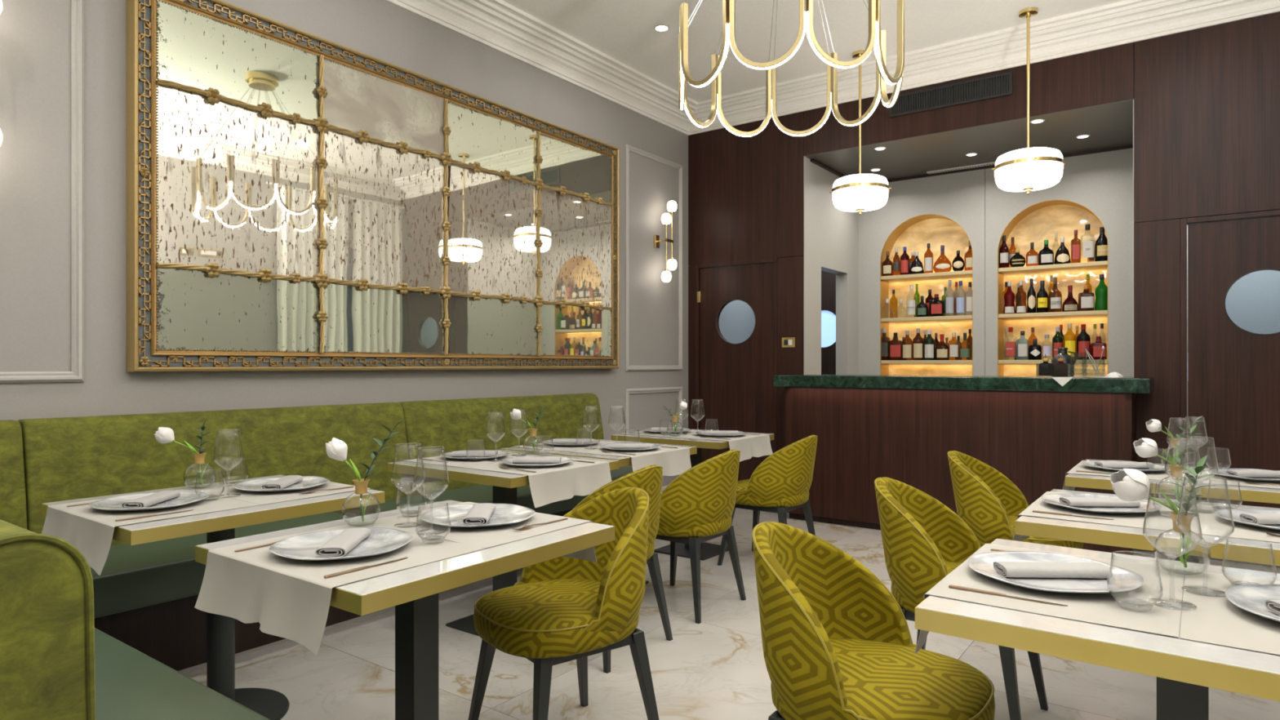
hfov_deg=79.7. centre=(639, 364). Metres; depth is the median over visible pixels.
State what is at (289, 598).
table runner
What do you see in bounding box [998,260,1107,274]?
shelf
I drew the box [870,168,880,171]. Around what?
recessed light
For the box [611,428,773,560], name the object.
dining table
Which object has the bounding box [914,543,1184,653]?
table runner
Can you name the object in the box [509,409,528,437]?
bowl
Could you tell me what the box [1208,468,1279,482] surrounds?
charger plate
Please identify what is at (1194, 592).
wine glass
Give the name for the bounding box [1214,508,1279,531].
charger plate
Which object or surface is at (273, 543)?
fork
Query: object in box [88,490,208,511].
charger plate
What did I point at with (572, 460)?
table knife
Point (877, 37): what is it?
ring chandelier
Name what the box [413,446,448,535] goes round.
wine glass
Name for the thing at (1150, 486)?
bowl
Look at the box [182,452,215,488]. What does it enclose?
bud vase
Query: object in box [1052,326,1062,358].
liquor bottle
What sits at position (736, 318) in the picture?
round window
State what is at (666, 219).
wall sconce
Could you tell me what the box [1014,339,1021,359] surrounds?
liquor bottle
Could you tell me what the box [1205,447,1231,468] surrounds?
water tumbler
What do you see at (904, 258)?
liquor bottle
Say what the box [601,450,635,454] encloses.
fork
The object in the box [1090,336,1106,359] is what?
liquor bottle
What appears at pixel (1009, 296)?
liquor bottle
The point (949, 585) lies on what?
table knife
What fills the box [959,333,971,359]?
liquor bottle
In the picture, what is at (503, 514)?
charger plate
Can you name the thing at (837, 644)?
dining chair
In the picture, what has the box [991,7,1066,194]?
pendant lamp
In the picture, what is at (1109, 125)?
ceiling
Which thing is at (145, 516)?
table knife
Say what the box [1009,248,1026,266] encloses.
liquor bottle
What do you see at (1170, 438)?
bowl
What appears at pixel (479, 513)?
folded napkin
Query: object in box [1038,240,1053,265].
liquor bottle
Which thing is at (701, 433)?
charger plate
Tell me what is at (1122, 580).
charger plate
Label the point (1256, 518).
folded napkin
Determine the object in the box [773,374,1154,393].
countertop
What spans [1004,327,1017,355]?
liquor bottle
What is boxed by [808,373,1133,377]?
countertop
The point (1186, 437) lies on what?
bowl
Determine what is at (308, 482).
charger plate
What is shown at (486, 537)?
table runner
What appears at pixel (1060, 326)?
liquor bottle
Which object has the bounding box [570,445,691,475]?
table runner
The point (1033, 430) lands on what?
bar counter
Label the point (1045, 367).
bottle
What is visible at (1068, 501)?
folded napkin
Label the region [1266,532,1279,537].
fork
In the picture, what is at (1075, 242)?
liquor bottle
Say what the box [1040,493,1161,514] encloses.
charger plate
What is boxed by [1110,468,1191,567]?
tulip
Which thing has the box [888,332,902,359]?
liquor bottle
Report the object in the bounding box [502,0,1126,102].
ceiling
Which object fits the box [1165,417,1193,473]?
wine glass
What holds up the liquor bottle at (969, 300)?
on the shelf at (961, 317)
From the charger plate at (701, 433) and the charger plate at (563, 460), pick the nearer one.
the charger plate at (563, 460)
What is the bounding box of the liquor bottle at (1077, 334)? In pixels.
[1073,325,1079,359]
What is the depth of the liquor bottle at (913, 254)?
7.16 m
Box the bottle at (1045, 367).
[1038,353,1051,375]
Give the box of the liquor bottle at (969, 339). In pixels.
[966,328,972,359]
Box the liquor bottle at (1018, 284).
[1015,283,1019,305]
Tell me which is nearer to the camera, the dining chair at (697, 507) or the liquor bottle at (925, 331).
the dining chair at (697, 507)
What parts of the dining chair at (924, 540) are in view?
leg, seat frame, leg, seat, backrest, leg, leg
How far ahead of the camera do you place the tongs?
4.79 m
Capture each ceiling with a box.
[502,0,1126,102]
[804,98,1133,179]
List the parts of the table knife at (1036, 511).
handle, blade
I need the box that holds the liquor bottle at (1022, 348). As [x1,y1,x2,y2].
[1017,330,1027,356]
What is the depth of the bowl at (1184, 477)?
1.50 m
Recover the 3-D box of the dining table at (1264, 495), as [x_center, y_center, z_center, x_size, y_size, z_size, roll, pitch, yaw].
[2.246,0.825,3.140,0.800,0.750,0.700,0,0,36]
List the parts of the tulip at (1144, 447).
stem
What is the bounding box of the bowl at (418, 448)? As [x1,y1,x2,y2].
[413,448,448,499]
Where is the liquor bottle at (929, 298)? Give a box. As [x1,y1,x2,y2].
[924,289,933,316]
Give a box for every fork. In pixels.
[66,502,91,506]
[234,540,279,551]
[297,486,354,493]
[498,466,536,472]
[511,518,568,530]
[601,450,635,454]
[991,548,1007,551]
[1243,480,1279,485]
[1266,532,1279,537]
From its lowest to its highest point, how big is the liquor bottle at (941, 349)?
0.235 m
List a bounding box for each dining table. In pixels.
[41,475,384,719]
[195,499,614,719]
[387,448,619,635]
[501,438,697,583]
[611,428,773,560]
[915,538,1279,719]
[1014,488,1279,565]
[1065,458,1279,503]
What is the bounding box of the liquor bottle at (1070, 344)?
[1065,323,1076,358]
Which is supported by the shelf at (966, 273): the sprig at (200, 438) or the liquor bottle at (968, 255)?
the liquor bottle at (968, 255)
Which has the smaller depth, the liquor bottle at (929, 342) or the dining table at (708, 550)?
the dining table at (708, 550)
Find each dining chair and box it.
[468,487,658,719]
[573,464,672,673]
[655,449,746,623]
[717,435,817,565]
[752,521,995,719]
[874,476,1048,719]
[947,450,1083,549]
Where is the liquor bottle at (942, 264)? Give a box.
[933,244,951,272]
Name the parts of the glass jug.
handle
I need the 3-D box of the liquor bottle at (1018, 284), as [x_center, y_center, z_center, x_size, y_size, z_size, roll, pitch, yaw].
[3.281,-0.571,6.645,0.055,0.270,0.056,0,0,36]
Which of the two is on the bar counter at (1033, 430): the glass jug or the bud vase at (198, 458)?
the glass jug
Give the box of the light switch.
[782,337,795,347]
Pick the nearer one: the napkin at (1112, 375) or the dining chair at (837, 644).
the dining chair at (837, 644)
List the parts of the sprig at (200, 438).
stem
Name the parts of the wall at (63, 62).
wall panel frame, wall panel frame, wall panel frame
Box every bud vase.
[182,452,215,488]
[341,478,380,526]
[523,428,543,453]
[666,415,683,435]
[1153,511,1211,575]
[1157,464,1195,506]
[1160,438,1189,467]
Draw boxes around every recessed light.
[653,24,670,31]
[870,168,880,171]
[874,146,886,150]
[965,152,977,155]
[1030,118,1044,123]
[1075,133,1089,138]
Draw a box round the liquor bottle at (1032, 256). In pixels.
[1026,242,1038,266]
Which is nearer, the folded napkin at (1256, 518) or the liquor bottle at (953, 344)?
the folded napkin at (1256, 518)
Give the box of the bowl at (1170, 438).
[1164,438,1202,484]
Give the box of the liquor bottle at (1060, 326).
[1059,324,1064,347]
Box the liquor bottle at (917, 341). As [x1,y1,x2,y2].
[912,328,924,359]
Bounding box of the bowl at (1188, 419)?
[1165,418,1193,451]
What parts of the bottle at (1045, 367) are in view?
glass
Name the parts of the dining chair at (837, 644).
leg, backrest, seat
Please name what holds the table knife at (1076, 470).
on the table runner at (1154, 476)
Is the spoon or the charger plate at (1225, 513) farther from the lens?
the spoon
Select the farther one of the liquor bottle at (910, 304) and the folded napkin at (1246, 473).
the liquor bottle at (910, 304)
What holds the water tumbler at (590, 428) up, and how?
on the table runner at (602, 442)
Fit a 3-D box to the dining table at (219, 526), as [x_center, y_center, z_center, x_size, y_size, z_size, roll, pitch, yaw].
[-1.425,0.825,2.607,0.700,0.750,0.800,0,0,36]
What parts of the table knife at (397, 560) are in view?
handle, blade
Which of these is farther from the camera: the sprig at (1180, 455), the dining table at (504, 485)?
the dining table at (504, 485)
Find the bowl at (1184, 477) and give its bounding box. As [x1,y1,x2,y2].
[1176,475,1235,547]
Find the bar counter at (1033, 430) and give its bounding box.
[773,373,1154,555]
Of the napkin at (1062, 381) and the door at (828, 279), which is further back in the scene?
the door at (828, 279)
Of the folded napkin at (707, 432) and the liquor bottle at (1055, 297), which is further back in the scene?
the liquor bottle at (1055, 297)
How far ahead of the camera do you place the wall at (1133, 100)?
4.97 m
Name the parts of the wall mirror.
mirror pane, mirror pane, mirror pane, mirror pane, mirror pane, mirror pane, mirror pane, mirror pane, mirror pane, mirror pane, mirror pane, mirror pane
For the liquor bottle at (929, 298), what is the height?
0.259 m
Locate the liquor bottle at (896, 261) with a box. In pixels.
[893,246,900,275]
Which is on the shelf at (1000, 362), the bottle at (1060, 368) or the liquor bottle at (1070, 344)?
the liquor bottle at (1070, 344)
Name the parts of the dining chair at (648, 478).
leg, backrest, seat frame, seat, leg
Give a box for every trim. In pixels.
[385,0,1279,135]
[810,144,1133,182]
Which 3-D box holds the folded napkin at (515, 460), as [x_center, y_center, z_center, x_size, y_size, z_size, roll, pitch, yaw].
[-0.462,0.428,3.436,0.211,0.025,0.071,0,0,0]
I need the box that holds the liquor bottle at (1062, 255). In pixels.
[1053,236,1071,264]
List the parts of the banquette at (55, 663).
backrest, seat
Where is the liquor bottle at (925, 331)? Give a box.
[923,330,926,339]
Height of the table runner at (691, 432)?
0.130 m
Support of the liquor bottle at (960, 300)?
on the shelf at (961, 317)
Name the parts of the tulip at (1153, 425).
stem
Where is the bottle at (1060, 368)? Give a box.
[1053,353,1067,376]
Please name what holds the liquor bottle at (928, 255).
on the shelf at (966, 273)
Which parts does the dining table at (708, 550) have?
plate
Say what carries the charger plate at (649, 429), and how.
on the table runner at (691, 432)
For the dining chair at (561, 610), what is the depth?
2.30 m
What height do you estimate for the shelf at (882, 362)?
0.032 m
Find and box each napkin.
[120,490,180,508]
[261,475,302,489]
[315,527,370,557]
[451,451,497,457]
[462,502,495,524]
[512,457,560,463]
[551,439,591,443]
[609,443,649,448]
[651,427,683,431]
[703,430,738,434]
[993,561,1112,578]
[1052,376,1072,386]
[1058,497,1140,506]
[1091,372,1123,377]
[1094,462,1154,468]
[1225,470,1279,477]
[1239,513,1279,524]
[1264,600,1279,616]
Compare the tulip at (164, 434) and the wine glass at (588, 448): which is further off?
the wine glass at (588, 448)
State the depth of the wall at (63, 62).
3.45 m
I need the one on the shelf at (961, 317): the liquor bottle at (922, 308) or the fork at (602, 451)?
the liquor bottle at (922, 308)
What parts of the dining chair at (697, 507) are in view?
leg, seat frame, seat, leg, backrest, leg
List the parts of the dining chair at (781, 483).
leg, leg, seat frame, seat, backrest, leg, leg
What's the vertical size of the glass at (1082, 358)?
0.115 m
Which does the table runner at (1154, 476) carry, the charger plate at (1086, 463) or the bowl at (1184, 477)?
the charger plate at (1086, 463)
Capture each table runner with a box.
[41,488,260,575]
[186,481,376,517]
[194,522,484,655]
[359,502,596,562]
[400,452,542,486]
[461,457,611,507]
[511,440,615,451]
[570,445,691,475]
[618,429,703,437]
[671,432,773,462]
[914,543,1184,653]
[1013,491,1182,541]
[1062,460,1188,490]
[1179,568,1279,655]
[1187,466,1279,488]
[1187,504,1279,542]
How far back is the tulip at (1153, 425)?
3.29 m
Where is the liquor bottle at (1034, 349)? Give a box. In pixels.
[1028,338,1041,359]
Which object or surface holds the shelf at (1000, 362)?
attached to the shelving at (952, 211)
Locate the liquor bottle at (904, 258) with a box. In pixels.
[900,246,909,275]
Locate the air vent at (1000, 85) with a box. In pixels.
[889,71,1012,117]
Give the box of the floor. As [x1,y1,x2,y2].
[177,507,1279,719]
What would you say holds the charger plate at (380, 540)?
on the table runner at (289, 598)
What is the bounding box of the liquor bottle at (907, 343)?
[902,330,912,359]
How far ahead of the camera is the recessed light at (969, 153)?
6.25 m
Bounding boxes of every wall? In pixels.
[0,0,688,492]
[688,11,1279,554]
[804,155,858,374]
[1133,99,1133,377]
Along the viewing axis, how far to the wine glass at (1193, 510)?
2.33 m
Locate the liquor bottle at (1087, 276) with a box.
[1084,274,1092,292]
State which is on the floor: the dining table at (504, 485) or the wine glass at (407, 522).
the dining table at (504, 485)
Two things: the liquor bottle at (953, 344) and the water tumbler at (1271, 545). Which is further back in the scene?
the liquor bottle at (953, 344)
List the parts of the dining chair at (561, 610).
leg, leg, seat, seat frame, leg, backrest, leg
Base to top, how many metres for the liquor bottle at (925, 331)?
0.277 m
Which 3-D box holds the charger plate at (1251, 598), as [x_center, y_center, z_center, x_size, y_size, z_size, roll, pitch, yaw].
[1.221,0.437,1.335,0.322,0.021,0.322,0,0,36]
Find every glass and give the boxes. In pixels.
[213,430,243,497]
[391,443,425,528]
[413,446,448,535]
[485,412,506,462]
[509,409,528,456]
[582,406,599,449]
[608,405,625,443]
[675,399,688,434]
[690,399,705,435]
[1081,358,1105,377]
[1142,480,1202,610]
[1164,437,1202,516]
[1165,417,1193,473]
[1176,475,1235,597]
[1181,417,1208,471]
[1181,436,1218,513]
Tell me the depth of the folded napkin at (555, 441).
4.26 m
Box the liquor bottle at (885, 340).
[881,328,889,359]
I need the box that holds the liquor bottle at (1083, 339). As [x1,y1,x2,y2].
[1076,324,1090,359]
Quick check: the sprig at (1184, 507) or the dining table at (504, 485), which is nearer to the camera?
the sprig at (1184, 507)
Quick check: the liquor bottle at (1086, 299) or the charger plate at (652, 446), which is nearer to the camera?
the charger plate at (652, 446)
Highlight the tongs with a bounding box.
[1084,348,1100,375]
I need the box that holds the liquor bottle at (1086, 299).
[1078,284,1094,311]
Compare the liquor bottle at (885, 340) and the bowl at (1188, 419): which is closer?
the bowl at (1188, 419)
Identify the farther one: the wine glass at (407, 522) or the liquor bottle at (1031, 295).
the liquor bottle at (1031, 295)
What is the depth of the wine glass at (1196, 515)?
2.29 m
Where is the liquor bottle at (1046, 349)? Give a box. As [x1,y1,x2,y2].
[1041,334,1051,359]
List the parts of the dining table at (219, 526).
plate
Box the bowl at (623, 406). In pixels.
[608,406,625,431]
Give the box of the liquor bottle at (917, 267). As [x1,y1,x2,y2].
[909,251,924,274]
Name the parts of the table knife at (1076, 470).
handle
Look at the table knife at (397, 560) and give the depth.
1.67 m
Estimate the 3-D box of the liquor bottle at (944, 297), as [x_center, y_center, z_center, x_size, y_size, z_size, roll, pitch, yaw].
[2.791,-0.572,7.004,0.060,0.273,0.060,0,0,36]
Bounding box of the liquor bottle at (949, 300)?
[946,280,953,313]
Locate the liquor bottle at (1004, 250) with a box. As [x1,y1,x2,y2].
[999,235,1008,267]
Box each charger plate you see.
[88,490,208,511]
[231,475,329,493]
[269,527,413,560]
[420,503,535,528]
[440,449,508,460]
[500,456,573,467]
[542,438,600,446]
[600,442,660,451]
[643,427,691,433]
[695,430,746,436]
[968,551,1143,593]
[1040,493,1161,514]
[1080,460,1168,472]
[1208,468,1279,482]
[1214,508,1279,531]
[1225,584,1279,622]
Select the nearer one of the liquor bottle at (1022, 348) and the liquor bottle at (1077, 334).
the liquor bottle at (1077, 334)
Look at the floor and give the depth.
3.00 m
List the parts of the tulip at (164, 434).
stem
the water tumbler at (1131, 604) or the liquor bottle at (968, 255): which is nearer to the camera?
the water tumbler at (1131, 604)
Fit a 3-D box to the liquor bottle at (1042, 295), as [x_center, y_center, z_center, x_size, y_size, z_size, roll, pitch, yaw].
[3.384,-0.571,6.449,0.089,0.271,0.096,0,0,36]
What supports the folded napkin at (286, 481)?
on the charger plate at (308, 482)
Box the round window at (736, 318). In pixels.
[719,299,755,343]
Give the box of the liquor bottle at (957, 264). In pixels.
[951,250,964,271]
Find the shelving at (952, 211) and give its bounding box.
[858,147,1133,376]
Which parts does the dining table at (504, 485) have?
plate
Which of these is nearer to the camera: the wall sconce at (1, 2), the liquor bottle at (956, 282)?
the wall sconce at (1, 2)
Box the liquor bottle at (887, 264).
[882,251,893,275]
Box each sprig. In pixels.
[189,419,210,479]
[359,419,404,515]
[531,404,545,448]
[1168,455,1215,559]
[1173,424,1203,493]
[1174,415,1203,461]
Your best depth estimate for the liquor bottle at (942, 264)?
6.90 m
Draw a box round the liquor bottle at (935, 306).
[928,293,943,316]
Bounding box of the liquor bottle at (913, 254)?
[909,252,915,271]
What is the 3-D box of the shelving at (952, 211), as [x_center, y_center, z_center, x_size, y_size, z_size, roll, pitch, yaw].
[3.083,-0.260,6.747,2.285,2.920,0.251,0,0,36]
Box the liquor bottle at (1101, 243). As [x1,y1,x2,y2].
[1094,226,1107,261]
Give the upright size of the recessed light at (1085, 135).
0.008 m
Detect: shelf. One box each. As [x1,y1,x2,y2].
[880,270,972,281]
[880,315,972,322]
[880,360,972,364]
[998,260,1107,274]
[998,310,1107,319]
[998,360,1107,364]
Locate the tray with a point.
(1037, 364)
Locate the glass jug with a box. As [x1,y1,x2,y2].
[1051,347,1076,377]
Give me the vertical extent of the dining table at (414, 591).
0.750 m
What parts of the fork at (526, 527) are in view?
handle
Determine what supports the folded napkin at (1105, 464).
on the charger plate at (1086, 463)
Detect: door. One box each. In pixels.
[695,257,777,480]
[821,270,835,374]
[1180,209,1279,508]
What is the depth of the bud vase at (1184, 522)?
1.63 m
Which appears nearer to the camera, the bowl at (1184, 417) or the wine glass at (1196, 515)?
the wine glass at (1196, 515)
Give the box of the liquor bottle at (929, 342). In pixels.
[924,329,935,359]
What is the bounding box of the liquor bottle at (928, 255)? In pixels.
[924,243,933,273]
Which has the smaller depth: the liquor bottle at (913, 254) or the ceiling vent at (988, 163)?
the ceiling vent at (988, 163)
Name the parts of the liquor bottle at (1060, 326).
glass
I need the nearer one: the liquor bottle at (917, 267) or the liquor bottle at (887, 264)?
the liquor bottle at (917, 267)
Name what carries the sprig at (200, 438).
in the bud vase at (198, 458)
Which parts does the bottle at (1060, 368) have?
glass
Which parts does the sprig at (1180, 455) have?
stem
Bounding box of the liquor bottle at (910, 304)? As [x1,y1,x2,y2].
[906,284,915,317]
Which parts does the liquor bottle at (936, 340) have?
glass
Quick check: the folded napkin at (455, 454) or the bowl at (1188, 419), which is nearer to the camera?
the bowl at (1188, 419)
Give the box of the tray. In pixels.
[1035,363,1070,377]
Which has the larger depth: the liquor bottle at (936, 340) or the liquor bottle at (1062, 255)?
the liquor bottle at (936, 340)
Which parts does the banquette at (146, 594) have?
backrest, backrest, seat, backrest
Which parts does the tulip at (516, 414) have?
stem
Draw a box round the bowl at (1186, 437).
[1181,437,1218,482]
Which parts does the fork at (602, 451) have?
handle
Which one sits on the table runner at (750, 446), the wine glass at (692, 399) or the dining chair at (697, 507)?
the wine glass at (692, 399)
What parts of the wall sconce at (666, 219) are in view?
plate, opal globe, opal globe, rod, rod, opal globe, opal globe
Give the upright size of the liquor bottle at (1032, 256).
0.205 m
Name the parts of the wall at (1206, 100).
wood panel, wood panel, wood panel, wood panel, wood panel, wood panel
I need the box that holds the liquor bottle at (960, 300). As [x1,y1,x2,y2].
[956,280,965,312]
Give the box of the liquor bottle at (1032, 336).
[1028,327,1037,346]
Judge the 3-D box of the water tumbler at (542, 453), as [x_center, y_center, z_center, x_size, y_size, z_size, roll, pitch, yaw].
[-0.468,0.399,3.777,0.087,0.096,0.087,0,0,36]
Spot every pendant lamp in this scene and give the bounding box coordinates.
[829,49,891,214]
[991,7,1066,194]
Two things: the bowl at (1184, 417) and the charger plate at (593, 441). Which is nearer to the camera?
the bowl at (1184, 417)
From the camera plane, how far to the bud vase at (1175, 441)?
3.29 m
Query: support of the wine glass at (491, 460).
on the table runner at (406, 478)
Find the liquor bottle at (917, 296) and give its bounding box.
[914,284,919,316]
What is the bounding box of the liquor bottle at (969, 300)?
[964,281,972,315]
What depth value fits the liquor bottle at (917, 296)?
7.14 m
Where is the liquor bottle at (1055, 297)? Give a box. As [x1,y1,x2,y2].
[1048,277,1062,312]
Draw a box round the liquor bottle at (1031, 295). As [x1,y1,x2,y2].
[1026,278,1035,313]
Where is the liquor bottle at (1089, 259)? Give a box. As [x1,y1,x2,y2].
[1087,240,1094,262]
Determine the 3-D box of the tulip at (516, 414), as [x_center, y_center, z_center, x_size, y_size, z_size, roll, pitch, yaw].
[-0.580,0.328,3.833,0.139,0.215,0.056,0,0,8]
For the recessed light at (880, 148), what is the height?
0.008 m
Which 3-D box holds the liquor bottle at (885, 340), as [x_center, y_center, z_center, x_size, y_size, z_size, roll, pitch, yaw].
[2.308,-0.193,7.240,0.091,0.305,0.092,0,0,36]
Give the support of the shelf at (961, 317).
attached to the shelving at (952, 211)
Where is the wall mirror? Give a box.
[125,0,619,372]
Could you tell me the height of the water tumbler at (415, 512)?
0.096 m
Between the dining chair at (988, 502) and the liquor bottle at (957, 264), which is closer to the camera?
the dining chair at (988, 502)
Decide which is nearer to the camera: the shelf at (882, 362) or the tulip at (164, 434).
the tulip at (164, 434)
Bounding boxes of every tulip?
[154,426,208,484]
[325,437,371,521]
[510,408,537,451]
[673,400,687,434]
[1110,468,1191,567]
[1133,437,1182,502]
[1145,419,1179,464]
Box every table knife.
[115,509,193,521]
[324,556,408,577]
[418,457,445,462]
[572,460,595,462]
[948,584,1067,606]
[1032,510,1113,519]
[1075,470,1111,474]
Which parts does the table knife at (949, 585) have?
handle, blade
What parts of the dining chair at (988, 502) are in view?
backrest, seat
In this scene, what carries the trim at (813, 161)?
attached to the wall at (1206, 100)
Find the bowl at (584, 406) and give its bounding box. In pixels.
[582,406,599,432]
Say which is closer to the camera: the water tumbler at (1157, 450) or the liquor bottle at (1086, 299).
the water tumbler at (1157, 450)
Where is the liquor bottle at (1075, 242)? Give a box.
[1071,229,1080,262]
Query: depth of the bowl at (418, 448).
2.04 m
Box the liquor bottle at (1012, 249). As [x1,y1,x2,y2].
[1008,236,1016,267]
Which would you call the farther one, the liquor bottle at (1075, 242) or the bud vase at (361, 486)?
the liquor bottle at (1075, 242)
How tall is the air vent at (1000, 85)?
0.160 m
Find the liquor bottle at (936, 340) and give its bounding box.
[934,333,939,345]
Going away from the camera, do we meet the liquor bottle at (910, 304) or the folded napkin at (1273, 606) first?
the folded napkin at (1273, 606)
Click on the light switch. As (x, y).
(787, 342)
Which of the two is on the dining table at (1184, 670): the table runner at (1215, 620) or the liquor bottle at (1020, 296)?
the table runner at (1215, 620)
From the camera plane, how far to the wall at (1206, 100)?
4.95 m
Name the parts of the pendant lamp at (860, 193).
rod, lamp shade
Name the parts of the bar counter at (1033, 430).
panel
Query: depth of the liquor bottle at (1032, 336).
6.57 m
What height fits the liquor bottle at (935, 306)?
0.204 m
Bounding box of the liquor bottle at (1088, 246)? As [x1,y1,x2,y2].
[1083,223,1094,257]
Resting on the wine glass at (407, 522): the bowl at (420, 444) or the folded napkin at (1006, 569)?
the bowl at (420, 444)
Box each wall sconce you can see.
[0,0,2,146]
[653,200,676,282]
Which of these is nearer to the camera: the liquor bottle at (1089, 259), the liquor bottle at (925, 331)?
the liquor bottle at (1089, 259)
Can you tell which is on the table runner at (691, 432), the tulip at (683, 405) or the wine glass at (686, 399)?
the wine glass at (686, 399)
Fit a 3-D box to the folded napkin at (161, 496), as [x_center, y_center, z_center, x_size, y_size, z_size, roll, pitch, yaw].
[-1.550,0.428,2.433,0.071,0.025,0.211,0,0,-5]
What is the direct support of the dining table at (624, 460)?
on the floor
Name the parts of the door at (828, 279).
pane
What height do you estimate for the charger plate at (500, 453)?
0.021 m
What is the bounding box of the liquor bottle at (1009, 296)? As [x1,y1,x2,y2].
[1003,281,1015,314]
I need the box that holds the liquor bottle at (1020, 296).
[1015,280,1026,313]
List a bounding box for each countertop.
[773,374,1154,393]
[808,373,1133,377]
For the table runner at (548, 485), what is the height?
0.130 m
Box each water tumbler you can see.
[194,469,224,501]
[222,458,248,486]
[395,481,426,517]
[415,502,451,544]
[466,440,484,461]
[536,435,554,456]
[576,428,591,447]
[658,419,672,435]
[1106,551,1163,611]
[1146,449,1171,473]
[1152,482,1187,517]
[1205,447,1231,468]
[1206,478,1242,511]
[1221,537,1277,586]
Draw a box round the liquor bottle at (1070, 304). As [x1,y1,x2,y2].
[1062,285,1078,311]
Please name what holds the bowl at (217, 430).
on the wine glass at (237, 495)
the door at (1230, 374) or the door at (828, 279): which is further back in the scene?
the door at (828, 279)
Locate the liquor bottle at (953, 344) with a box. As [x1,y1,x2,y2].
[948,332,959,359]
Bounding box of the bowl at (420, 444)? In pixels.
[391,444,425,493]
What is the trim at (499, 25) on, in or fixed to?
attached to the wall at (63, 62)
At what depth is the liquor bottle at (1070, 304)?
6.30 m
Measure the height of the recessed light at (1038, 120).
0.008 m
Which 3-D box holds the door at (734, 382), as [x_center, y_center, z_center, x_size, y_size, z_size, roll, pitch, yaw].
[0.850,0.149,6.734,0.810,2.102,0.092,0,0,36]
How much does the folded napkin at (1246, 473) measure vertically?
0.025 m
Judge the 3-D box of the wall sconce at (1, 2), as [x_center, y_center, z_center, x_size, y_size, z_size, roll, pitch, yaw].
[-2.494,-1.050,2.854,0.162,0.706,0.168,0,0,36]
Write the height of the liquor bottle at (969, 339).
0.279 m
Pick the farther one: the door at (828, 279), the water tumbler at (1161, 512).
the door at (828, 279)
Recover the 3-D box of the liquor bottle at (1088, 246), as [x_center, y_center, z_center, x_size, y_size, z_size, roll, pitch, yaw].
[3.651,-0.988,6.253,0.097,0.314,0.098,0,0,36]
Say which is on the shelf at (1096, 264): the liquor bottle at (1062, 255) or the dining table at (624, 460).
the liquor bottle at (1062, 255)
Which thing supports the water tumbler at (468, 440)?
on the table runner at (406, 478)
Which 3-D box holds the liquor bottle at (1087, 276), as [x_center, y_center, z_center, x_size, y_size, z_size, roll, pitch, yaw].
[3.703,-0.591,6.337,0.055,0.311,0.055,0,0,36]
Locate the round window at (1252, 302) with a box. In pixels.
[1225,270,1279,333]
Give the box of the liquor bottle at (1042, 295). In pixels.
[1036,280,1048,312]
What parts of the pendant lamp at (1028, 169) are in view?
rod, lamp shade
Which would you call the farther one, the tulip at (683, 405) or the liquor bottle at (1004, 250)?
the liquor bottle at (1004, 250)
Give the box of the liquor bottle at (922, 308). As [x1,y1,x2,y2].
[915,295,928,316]
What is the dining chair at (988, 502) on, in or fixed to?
on the floor
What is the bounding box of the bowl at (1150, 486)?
[1142,483,1202,557]
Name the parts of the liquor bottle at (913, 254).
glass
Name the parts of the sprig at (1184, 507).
stem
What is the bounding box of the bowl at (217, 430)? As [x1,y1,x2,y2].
[213,430,243,470]
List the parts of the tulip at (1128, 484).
stem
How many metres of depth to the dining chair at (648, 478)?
3.16 m
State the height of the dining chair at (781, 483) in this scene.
0.790 m
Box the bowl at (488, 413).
[485,413,506,441]
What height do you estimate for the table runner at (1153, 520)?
0.130 m
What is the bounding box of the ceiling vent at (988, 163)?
[926,162,995,173]
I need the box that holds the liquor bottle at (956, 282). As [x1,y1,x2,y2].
[953,281,959,313]
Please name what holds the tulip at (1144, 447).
in the bud vase at (1176, 471)
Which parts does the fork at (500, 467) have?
handle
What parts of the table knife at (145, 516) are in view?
handle, blade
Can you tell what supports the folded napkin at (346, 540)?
on the charger plate at (380, 540)
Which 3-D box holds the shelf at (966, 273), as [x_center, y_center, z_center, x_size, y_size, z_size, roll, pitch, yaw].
[2.641,-0.814,7.034,0.808,0.032,0.181,0,0,36]
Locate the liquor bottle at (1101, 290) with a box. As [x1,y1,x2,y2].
[1094,274,1107,311]
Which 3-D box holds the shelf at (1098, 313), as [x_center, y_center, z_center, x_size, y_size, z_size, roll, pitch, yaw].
[3.461,-0.419,6.433,0.806,0.032,0.181,0,0,36]
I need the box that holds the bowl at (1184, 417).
[1181,417,1208,449]
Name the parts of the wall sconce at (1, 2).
opal globe, opal globe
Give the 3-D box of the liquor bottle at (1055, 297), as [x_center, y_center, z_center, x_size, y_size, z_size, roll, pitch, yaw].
[3.461,-0.581,6.391,0.099,0.291,0.101,0,0,36]
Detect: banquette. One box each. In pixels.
[0,393,632,671]
[0,519,270,719]
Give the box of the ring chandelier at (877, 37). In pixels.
[678,0,904,137]
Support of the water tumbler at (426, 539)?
on the table runner at (289, 598)
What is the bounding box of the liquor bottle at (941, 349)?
[934,333,948,359]
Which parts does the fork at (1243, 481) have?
handle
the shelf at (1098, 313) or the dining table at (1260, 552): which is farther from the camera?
the shelf at (1098, 313)
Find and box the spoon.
[1094,345,1104,374]
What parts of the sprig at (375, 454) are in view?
stem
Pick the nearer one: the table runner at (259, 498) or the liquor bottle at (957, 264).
the table runner at (259, 498)
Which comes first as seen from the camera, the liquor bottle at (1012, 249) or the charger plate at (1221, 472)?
the charger plate at (1221, 472)
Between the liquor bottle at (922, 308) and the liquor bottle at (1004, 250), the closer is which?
the liquor bottle at (1004, 250)
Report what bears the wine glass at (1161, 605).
on the table runner at (1104, 609)
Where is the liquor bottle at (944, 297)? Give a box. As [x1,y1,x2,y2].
[941,287,949,315]
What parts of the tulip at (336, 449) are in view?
stem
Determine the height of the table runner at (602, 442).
0.130 m
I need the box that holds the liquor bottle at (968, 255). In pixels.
[964,240,972,270]

